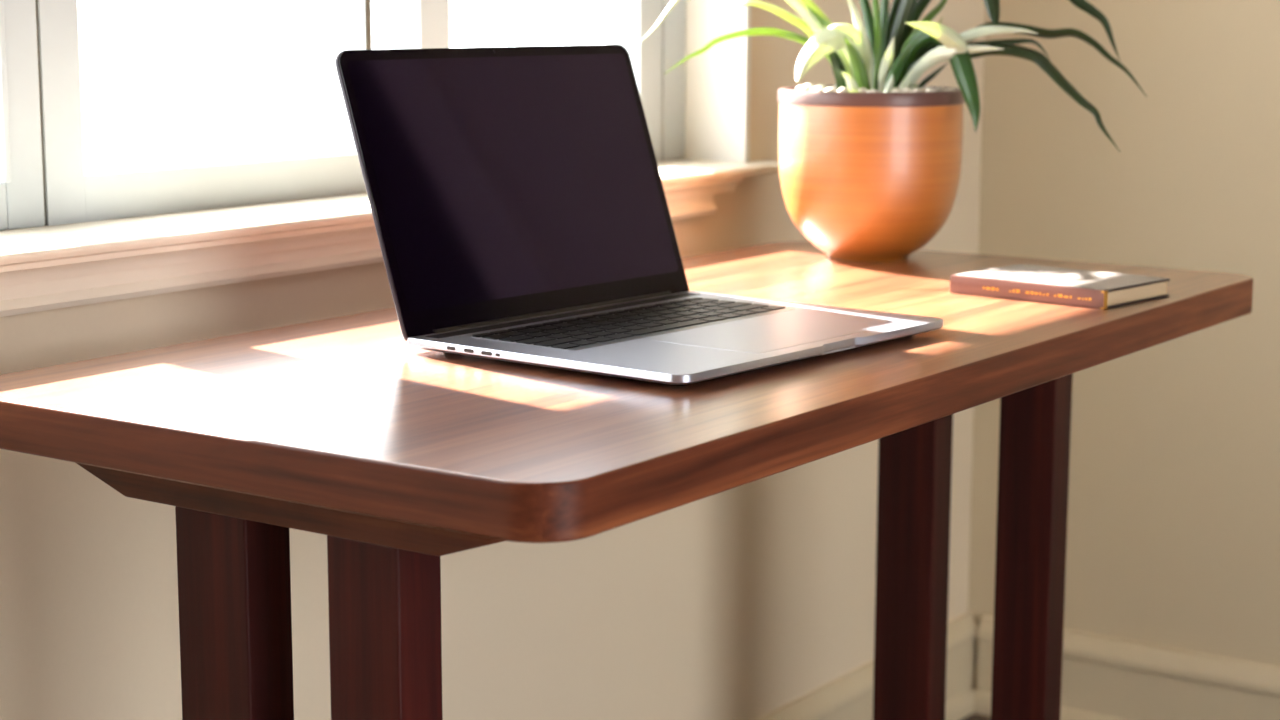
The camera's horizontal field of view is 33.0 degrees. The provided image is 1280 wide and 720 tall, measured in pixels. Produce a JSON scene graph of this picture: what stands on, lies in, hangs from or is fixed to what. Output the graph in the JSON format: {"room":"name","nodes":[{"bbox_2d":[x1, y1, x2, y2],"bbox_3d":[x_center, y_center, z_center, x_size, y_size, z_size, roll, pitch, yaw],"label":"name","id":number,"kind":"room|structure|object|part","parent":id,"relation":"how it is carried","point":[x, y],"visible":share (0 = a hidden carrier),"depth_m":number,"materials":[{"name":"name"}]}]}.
{"room":"home office","nodes":[
{"label":"home office","id":0,"kind":"room"},
{"bbox_2d":[0,0,984,719],"bbox_3d":[-0.628,-0.524,1.552,0.200,2.550,3.890,7,11,34],"label":"wall","id":1,"kind":"structure","parent":0,"point":[742,602],"depth_m":2.31,"materials":[{"name":"paint"}]},
{"bbox_2d":[0,0,778,316],"bbox_3d":[-0.646,-0.477,1.495,0.245,0.923,2.545,7,11,34],"label":"window","id":2,"kind":"structure","parent":1,"relation":"in","point":[70,235],"depth_m":1.88,"materials":[{"name":"paint"}]},
{"bbox_3d":[-0.721,-0.467,1.426,0.040,0.821,0.754,7,11,34],"label":"sash","id":3,"kind":"part","parent":2,"relation":"part of","materials":[{"name":"paint"}]},
{"bbox_3d":[-0.392,-0.544,1.893,0.040,0.821,0.393,7,11,34],"label":"sash","id":4,"kind":"part","parent":2,"relation":"part of","materials":[{"name":"paint"}]},
{"bbox_3d":[-0.590,-0.040,1.482,0.034,0.018,2.430,7,11,34],"label":"sill moulding","id":5,"kind":"part","parent":2,"relation":"part of","materials":[{"name":"paint"}]},
{"bbox_3d":[-0.614,-0.064,1.540,0.165,0.011,2.545,7,11,34],"label":"sill","id":6,"kind":"part","parent":2,"relation":"part of","materials":[{"name":"paint"}]},
{"bbox_3d":[-0.242,-0.579,2.107,0.040,0.821,0.117,7,11,34],"label":"sash","id":7,"kind":"part","parent":2,"relation":"part of","materials":[{"name":"paint"}]},
{"bbox_3d":[-0.099,-0.612,2.309,0.040,0.821,0.382,7,11,34],"label":"sash","id":8,"kind":"part","parent":2,"relation":"part of","materials":[{"name":"paint"}]},
{"bbox_3d":[-0.678,-0.503,1.521,0.078,0.861,2.457,7,11,34],"label":"frame","id":9,"kind":"part","parent":2,"relation":"part of","materials":[{"name":"paint"}]},
{"bbox_2d":[756,612,978,719],"bbox_3d":[-0.539,0.675,1.686,0.024,0.141,3.590,7,11,34],"label":"baseboard","id":10,"kind":"structure","parent":1,"relation":"attached to","point":[849,696],"depth_m":2.88,"materials":[{"name":"paint"}]},
{"bbox_2d":[962,713,990,719],"bbox_3d":[0.678,0.935,0.872,3.390,0.100,3.890,7,11,34],"label":"floor","id":11,"kind":"structure","parent":0,"point":[973,716],"depth_m":3.11,"materials":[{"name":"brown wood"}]},
{"bbox_2d":[0,241,1253,719],"bbox_3d":[0.058,0.338,1.868,0.544,0.750,1.156,7,11,34],"label":"desk","id":12,"kind":"object","parent":11,"relation":"on","point":[405,457],"visible":0.96,"depth_m":1.46,"materials":[{"name":"brown wood"}]},
{"bbox_3d":[-0.275,0.413,1.505,0.066,0.638,0.042,7,11,34],"label":"leg","id":13,"kind":"part","parent":12,"relation":"part of","materials":[{"name":"brown wood"}]},
{"bbox_3d":[-0.164,0.426,1.429,0.060,0.638,0.042,7,11,34],"label":"leg","id":14,"kind":"part","parent":12,"relation":"part of","materials":[{"name":"brown wood"}]},
{"bbox_2d":[335,44,943,385],"bbox_3d":[0.007,-0.128,1.693,0.340,0.226,0.350,8,12,38],"label":"laptop","id":15,"kind":"object","parent":12,"relation":"on","point":[516,194],"visible":1,"depth_m":1.73,"materials":[{"name":"metal"}]},
{"bbox_3d":[-0.095,-0.146,1.774,0.076,0.217,0.349,8,12,38],"label":"lid","id":16,"kind":"part","parent":15,"relation":"part of","materials":[{"name":"metal"}]},
{"bbox_2d":[640,0,1146,260],"bbox_3d":[0.264,-0.276,2.233,0.506,0.343,0.196,1,10,8],"label":"potted plant","id":17,"kind":"object","parent":12,"relation":"on","point":[870,161],"visible":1,"depth_m":2.19,"materials":[{"name":"green plant"}]},
{"bbox_3d":[0.239,-0.188,2.253,0.190,0.161,0.190,7,11,34],"label":"pot","id":18,"kind":"part","parent":17,"relation":"part of","materials":[{"name":"orange ceramic"}]},
{"bbox_3d":[0.289,0.281,2.306,0.066,0.638,0.042,7,11,34],"label":"leg","id":19,"kind":"part","parent":12,"relation":"part of","materials":[{"name":"brown wood"}]},
{"bbox_3d":[0.400,0.294,2.230,0.060,0.638,0.042,7,11,34],"label":"leg","id":20,"kind":"part","parent":12,"relation":"part of","materials":[{"name":"brown wood"}]},
{"bbox_2d":[950,264,1169,309],"bbox_3d":[0.383,-0.068,1.974,0.160,0.017,0.118,9,13,41],"label":"book","id":21,"kind":"object","parent":12,"relation":"on","point":[1021,282],"visible":1,"depth_m":1.94,"materials":[{"name":"brown paper"}]},
{"bbox_2d":[968,0,1279,687],"bbox_3d":[1.769,-0.618,2.156,3.040,2.550,0.150,7,11,34],"label":"wall","id":22,"kind":"structure","parent":0,"point":[1173,518],"depth_m":2.91,"materials":[{"name":"beige paint"}]},
{"bbox_2d":[973,615,1279,719],"bbox_3d":[1.717,0.582,2.283,2.992,0.141,0.024,7,11,34],"label":"baseboard","id":23,"kind":"structure","parent":22,"relation":"attached to","point":[1104,678],"depth_m":2.98,"materials":[{"name":"paint"}]}
]}

